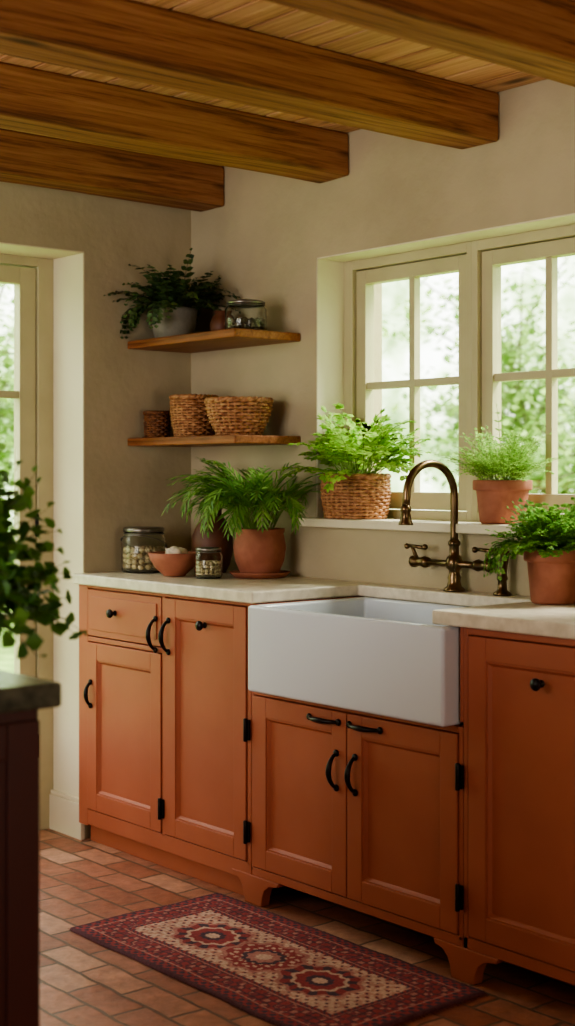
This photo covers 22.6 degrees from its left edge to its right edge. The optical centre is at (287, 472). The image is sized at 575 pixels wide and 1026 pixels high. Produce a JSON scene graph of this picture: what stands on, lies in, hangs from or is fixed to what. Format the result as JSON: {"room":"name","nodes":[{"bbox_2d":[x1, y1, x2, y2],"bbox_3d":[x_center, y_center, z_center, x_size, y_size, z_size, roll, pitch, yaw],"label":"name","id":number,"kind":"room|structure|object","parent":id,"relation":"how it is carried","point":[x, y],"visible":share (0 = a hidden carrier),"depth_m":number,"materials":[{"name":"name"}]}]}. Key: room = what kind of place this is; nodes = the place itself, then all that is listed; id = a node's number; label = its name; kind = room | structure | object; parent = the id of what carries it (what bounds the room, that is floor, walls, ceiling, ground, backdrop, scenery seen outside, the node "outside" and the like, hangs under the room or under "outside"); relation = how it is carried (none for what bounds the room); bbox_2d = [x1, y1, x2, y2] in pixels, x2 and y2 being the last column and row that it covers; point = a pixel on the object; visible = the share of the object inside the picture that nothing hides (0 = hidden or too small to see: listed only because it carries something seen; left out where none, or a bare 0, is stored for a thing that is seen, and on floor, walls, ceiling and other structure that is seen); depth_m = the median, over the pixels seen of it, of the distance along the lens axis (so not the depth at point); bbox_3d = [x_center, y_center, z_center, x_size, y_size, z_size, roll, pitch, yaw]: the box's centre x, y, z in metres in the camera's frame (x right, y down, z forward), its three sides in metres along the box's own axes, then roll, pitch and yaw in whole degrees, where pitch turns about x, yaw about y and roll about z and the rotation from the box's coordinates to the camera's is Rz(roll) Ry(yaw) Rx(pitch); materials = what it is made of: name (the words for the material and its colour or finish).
{"room":"kitchen","nodes":[
{"label":"kitchen","id":0,"kind":"room"},
{"bbox_2d":[0,182,190,838],"bbox_3d":[-2.295,-0.035,3.839,4.800,2.600,0.320,0,0,-40],"label":"wall","id":1,"kind":"structure","parent":0,"point":[125,485],"depth_m":5.05,"materials":[{"name":"paint"}]},
{"bbox_2d":[0,254,52,829],"bbox_3d":[-1.227,0.252,4.826,0.976,2.026,0.061,0,0,-40],"label":"door","id":2,"kind":"structure","parent":1,"relation":"in","point":[31,278],"depth_m":5.08,"materials":[{"name":"paint"}]},
{"bbox_2d":[0,242,83,796],"bbox_3d":[-1.144,0.250,4.727,0.984,2.030,0.198,0,0,-40],"label":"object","id":3,"kind":"structure","parent":1,"relation":"attached to","point":[68,265],"depth_m":5.04,"materials":[{"name":"paint"}]},
{"bbox_2d":[49,789,84,839],"bbox_3d":[-0.773,1.195,5.030,0.018,0.140,0.212,0,0,-40],"label":"baseboard","id":4,"kind":"structure","parent":1,"relation":"attached to","point":[63,807],"depth_m":5.02,"materials":[{"name":"beige paint"}]},
{"bbox_2d":[0,0,574,165],"bbox_3d":[-0.316,-1.190,1.714,5.100,0.200,6.120,0,0,-40],"label":"ceiling","id":5,"kind":"structure","parent":0,"point":[261,16],"depth_m":3.72,"materials":[{"name":"brown wood"}]},
{"bbox_2d":[0,129,223,211],"bbox_3d":[-2.106,-1.016,3.614,4.800,0.148,0.153,0,0,-40],"label":"ceiling beam","id":6,"kind":"structure","parent":5,"relation":"attached to","point":[25,158],"depth_m":4.80,"materials":[{"name":"brown wood"}]},
{"bbox_2d":[0,62,348,182],"bbox_3d":[-1.685,-1.018,3.112,4.800,0.145,0.154,0,0,-40],"label":"ceiling beam","id":7,"kind":"structure","parent":5,"relation":"attached to","point":[34,101],"depth_m":4.15,"materials":[{"name":"brown wood"}]},
{"bbox_2d":[0,0,498,148],"bbox_3d":[-1.276,-1.017,2.626,4.800,0.146,0.155,0,0,-40],"label":"ceiling beam","id":8,"kind":"structure","parent":5,"relation":"attached to","point":[131,40],"depth_m":3.53,"materials":[{"name":"brown wood"}]},
{"bbox_2d":[265,0,574,86],"bbox_3d":[-0.857,-1.017,2.126,4.800,0.146,0.154,0,0,-40],"label":"ceiling beam","id":9,"kind":"structure","parent":5,"relation":"attached to","point":[534,37],"depth_m":3.14,"materials":[{"name":"brown wood"}]},
{"bbox_2d":[39,829,574,1025],"bbox_3d":[-0.316,1.295,1.714,5.100,0.060,6.120,0,0,-40],"label":"floor","id":10,"kind":"structure","parent":0,"point":[83,982],"depth_m":3.74,"materials":[{"name":"tile"}]},
{"bbox_2d":[0,710,38,1025],"bbox_3d":[-1.162,0.826,2.369,1.145,0.879,0.988,0,0,-40],"label":"kitchen island","id":11,"kind":"object","parent":10,"relation":"on","point":[19,731],"visible":0.92,"depth_m":2.33,"materials":[{"name":"paint"}]},
{"bbox_2d":[0,670,60,713],"bbox_3d":[-1.172,0.364,2.373,1.214,0.041,1.050,0,0,-40],"label":"island countertop","id":12,"kind":"structure","parent":11,"relation":"on","point":[18,692],"depth_m":2.33,"materials":[{"name":"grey stone"}]},
{"bbox_2d":[0,443,86,658],"bbox_3d":[-0.680,0.145,2.532,0.624,0.396,0.612,0,0,-40],"label":"potted leafy plant","id":13,"kind":"object","parent":12,"relation":"on","point":[17,598],"visible":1,"depth_m":2.54,"materials":[{"name":"green plant"}]},
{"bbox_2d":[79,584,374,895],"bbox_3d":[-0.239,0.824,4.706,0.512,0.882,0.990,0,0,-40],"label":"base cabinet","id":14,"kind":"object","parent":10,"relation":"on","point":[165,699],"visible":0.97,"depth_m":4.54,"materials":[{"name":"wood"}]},
{"bbox_2d":[68,893,486,1025],"bbox_3d":[-0.061,1.258,3.726,0.523,0.010,1.100,0,0,-40],"label":"rug","id":15,"kind":"object","parent":10,"relation":"on","point":[278,970],"visible":1,"depth_m":3.66,"materials":[{"name":"red fabric"}]},
{"bbox_2d":[232,692,503,984],"bbox_3d":[0.337,0.949,4.020,0.512,0.632,1.053,0,0,-40],"label":"base cabinet","id":16,"kind":"object","parent":10,"relation":"on","point":[362,812],"visible":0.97,"depth_m":3.85,"materials":[{"name":"wood"}]},
{"bbox_2d":[460,627,574,984],"bbox_3d":[1.065,0.824,3.159,0.503,0.882,1.460,0,0,-40],"label":"base cabinet","id":17,"kind":"object","parent":10,"relation":"on","point":[517,691],"visible":0.89,"depth_m":3.44,"materials":[{"name":"wood"}]},
{"bbox_2d":[73,568,574,639],"bbox_3d":[0.504,0.363,3.844,0.504,0.036,3.269,0,0,-40],"label":"countertop","id":18,"kind":"structure","parent":17,"relation":"on","point":[518,614],"depth_m":4.25,"materials":[{"name":"stone"}]},
{"bbox_2d":[120,527,166,572],"bbox_3d":[-0.500,0.267,4.999,0.163,0.155,0.164,0,0,-40],"label":"glass jar","id":19,"kind":"object","parent":18,"relation":"on","point":[136,542],"visible":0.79,"depth_m":4.93,"materials":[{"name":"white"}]},
{"bbox_2d":[148,551,195,576],"bbox_3d":[-0.379,0.305,4.807,0.176,0.078,0.176,0,0,-40],"label":"terracotta bowl","id":20,"kind":"object","parent":18,"relation":"on","point":[173,565],"visible":0.91,"depth_m":4.75,"materials":[{"name":"orange ceramic"}]},
{"bbox_2d":[165,546,187,553],"bbox_3d":[-0.371,0.274,4.811,0.078,0.058,0.124,0,0,-5],"label":"garlic bulbs","id":21,"kind":"object","parent":20,"relation":"in","point":[174,549],"visible":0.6,"depth_m":4.78,"materials":[{"name":"beige food"}]},
{"bbox_2d":[194,547,222,578],"bbox_3d":[-0.259,0.294,4.703,0.092,0.100,0.092,0,0,-40],"label":"glass jar","id":22,"kind":"object","parent":18,"relation":"on","point":[208,561],"visible":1,"depth_m":4.67,"materials":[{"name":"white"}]},
{"bbox_2d":[192,506,232,572],"bbox_3d":[-0.259,0.227,4.960,0.144,0.235,0.144,0,0,-40],"label":"clay vase","id":23,"kind":"object","parent":18,"relation":"on","point":[216,538],"visible":0.32,"depth_m":4.91,"materials":[{"name":"brown ceramic"}]},
{"bbox_2d":[161,457,322,578],"bbox_3d":[-0.182,0.144,4.705,0.438,0.399,0.585,0,0,-40],"label":"potted palm","id":24,"kind":"object","parent":18,"relation":"on","point":[259,552],"visible":1,"depth_m":4.67,"materials":[{"name":"plant"}]},
{"bbox_2d":[248,597,465,726],"bbox_3d":[0.310,0.506,4.000,0.462,0.249,0.782,0,0,-40],"label":"farmhouse sink","id":25,"kind":"object","parent":18,"relation":"in","point":[377,656],"visible":0.81,"depth_m":3.83,"materials":[{"name":"ceramic"}]},
{"bbox_2d":[398,459,495,591],"bbox_3d":[0.451,0.153,4.189,0.280,0.383,0.292,0,0,-1],"label":"bridge faucet","id":26,"kind":"object","parent":18,"relation":"on","point":[454,562],"visible":0.89,"depth_m":4.17,"materials":[{"name":"brown metal"}]},
{"bbox_2d":[493,550,511,595],"bbox_3d":[0.605,0.280,4.047,0.052,0.128,0.052,0,0,-40],"label":"sprayer","id":27,"kind":"object","parent":18,"relation":"on","point":[502,590],"visible":0.68,"depth_m":4.03,"materials":[{"name":"brown metal"}]},
{"bbox_2d":[483,497,574,604],"bbox_3d":[0.671,0.204,3.789,0.309,0.280,0.368,0,0,-40],"label":"potted herb","id":28,"kind":"object","parent":18,"relation":"on","point":[547,543],"visible":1,"depth_m":3.74,"materials":[{"name":"plant"}]},
{"bbox_2d":[191,79,574,606],"bbox_3d":[1.523,-0.035,3.257,0.300,2.600,6.120,0,0,-40],"label":"wall","id":29,"kind":"structure","parent":0,"point":[267,238],"depth_m":4.67,"materials":[{"name":"beige paint"}]},
{"bbox_2d":[128,328,299,352],"bbox_3d":[-0.261,-0.452,4.931,0.279,0.028,0.619,0,0,-40],"label":"wall shelf","id":30,"kind":"object","parent":29,"relation":"attached to","point":[232,338],"depth_m":4.82,"materials":[{"name":"brown wood"}]},
{"bbox_2d":[103,248,240,338],"bbox_3d":[-0.390,-0.623,4.988,0.393,0.313,0.356,0,0,-40],"label":"fern plant","id":31,"kind":"object","parent":30,"relation":"on","point":[174,310],"visible":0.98,"depth_m":4.99,"materials":[{"name":"green plant"}]},
{"bbox_2d":[210,310,224,330],"bbox_3d":[-0.224,-0.512,4.950,0.088,0.090,0.088,0,0,-40],"label":"clay jar","id":32,"kind":"object","parent":30,"relation":"on","point":[217,322],"visible":0.48,"depth_m":4.92,"materials":[{"name":"brown ceramic"}]},
{"bbox_2d":[225,299,266,329],"bbox_3d":[-0.139,-0.519,4.786,0.140,0.105,0.140,0,0,-40],"label":"glass jar","id":33,"kind":"object","parent":30,"relation":"on","point":[239,313],"visible":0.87,"depth_m":4.73,"materials":[{"name":"clear glass"}]},
{"bbox_2d":[128,435,299,446],"bbox_3d":[-0.261,-0.109,4.931,0.279,0.028,0.619,0,0,-40],"label":"wall shelf","id":34,"kind":"object","parent":29,"relation":"attached to","point":[212,440],"depth_m":4.77,"materials":[{"name":"brown wood"}]},
{"bbox_2d":[143,410,170,437],"bbox_3d":[-0.461,-0.172,5.084,0.104,0.097,0.103,0,0,-40],"label":"wicker basket","id":35,"kind":"object","parent":34,"relation":"on","point":[157,423],"visible":0.95,"depth_m":5.05,"materials":[{"name":"brown wicker"}]},
{"bbox_2d":[169,394,218,436],"bbox_3d":[-0.326,-0.197,4.993,0.174,0.148,0.174,0,0,-40],"label":"wicker basket","id":36,"kind":"object","parent":34,"relation":"on","point":[188,413],"visible":0.71,"depth_m":4.92,"materials":[{"name":"brown wicker"}]},
{"bbox_2d":[204,396,273,434],"bbox_3d":[-0.162,-0.187,4.806,0.231,0.130,0.231,0,0,5],"label":"wicker basket","id":37,"kind":"object","parent":34,"relation":"on","point":[228,415],"visible":0.97,"depth_m":4.72,"materials":[{"name":"brown wicker"}]},
{"bbox_2d":[344,241,471,520],"bbox_3d":[0.405,-0.279,4.605,0.080,0.851,0.577,0,0,-40],"label":"window","id":38,"kind":"structure","parent":29,"relation":"in","point":[360,276],"depth_m":4.58,"materials":[{"name":"paint"}]},
{"bbox_2d":[299,518,518,535],"bbox_3d":[0.685,0.161,4.084,0.180,0.028,1.805,0,0,-40],"label":"window sill","id":39,"kind":"structure","parent":29,"relation":"attached to","point":[467,527],"depth_m":4.35,"materials":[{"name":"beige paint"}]},
{"bbox_2d":[273,403,430,518],"bbox_3d":[0.191,-0.037,4.543,0.310,0.368,0.541,0,0,-40],"label":"potted fern","id":40,"kind":"object","parent":39,"relation":"on","point":[347,493],"visible":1,"depth_m":4.52,"materials":[{"name":"plant"}]},
{"bbox_2d":[435,404,561,523],"bbox_3d":[0.598,-0.028,4.148,0.295,0.347,0.371,0,0,-19],"label":"potted plant","id":41,"kind":"object","parent":39,"relation":"on","point":[494,495],"visible":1,"depth_m":4.09,"materials":[{"name":"plant"}]},
{"bbox_2d":[317,213,574,517],"bbox_3d":[0.709,-0.281,4.104,0.138,0.855,1.744,0,0,-40],"label":"window reveal","id":42,"kind":"structure","parent":29,"relation":"attached to","point":[330,269],"depth_m":4.74,"materials":[{"name":"paint"}]},
{"bbox_2d":[472,224,574,521],"bbox_3d":[0.770,-0.279,4.170,0.080,0.851,0.560,0,0,-40],"label":"window","id":43,"kind":"structure","parent":29,"relation":"in","point":[550,244],"depth_m":4.29,"materials":[{"name":"paint"}]},
{"label":"outside","id":44,"kind":"structure","parent":0,"visible":0},
{"bbox_2d":[0,606,13,672],"bbox_3d":[0.017,1.475,9.486,26.000,0.180,26.000,0,0,-40],"label":"lawn","id":45,"kind":"structure","parent":44,"point":[6,654],"depth_m":10.78,"materials":[{"name":"green plant"}]},
{"bbox_2d":[0,284,13,631],"bbox_3d":[-2.594,-0.260,11.993,3.412,3.788,3.309,0,0,-40],"label":"tree","id":46,"kind":"object","parent":45,"relation":"on","point":[8,362],"visible":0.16,"depth_m":11.77,"materials":[{"name":"green plant"}]},
{"bbox_2d":[382,256,574,493],"bbox_3d":[2.435,-0.394,13.623,3.498,4.032,3.419,0,0,15],"label":"tree","id":47,"kind":"object","parent":45,"relation":"on","point":[517,401],"visible":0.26,"depth_m":13.26,"materials":[{"name":"green plant"}]},
{"bbox_2d":[501,390,574,493],"bbox_3d":[2.376,0.527,11.012,2.535,2.522,2.292,0,0,-40],"label":"tree","id":48,"kind":"object","parent":45,"relation":"on","point":[571,458],"visible":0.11,"depth_m":11.04,"materials":[{"name":"green plant"}]},
{"bbox_2d":[516,358,574,485],"bbox_3d":[2.985,0.182,9.101,2.697,3.346,3.326,0,0,-40],"label":"tree","id":49,"kind":"object","parent":45,"relation":"on","point":[566,400],"visible":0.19,"depth_m":9.84,"materials":[{"name":"green plant"}]}
]}

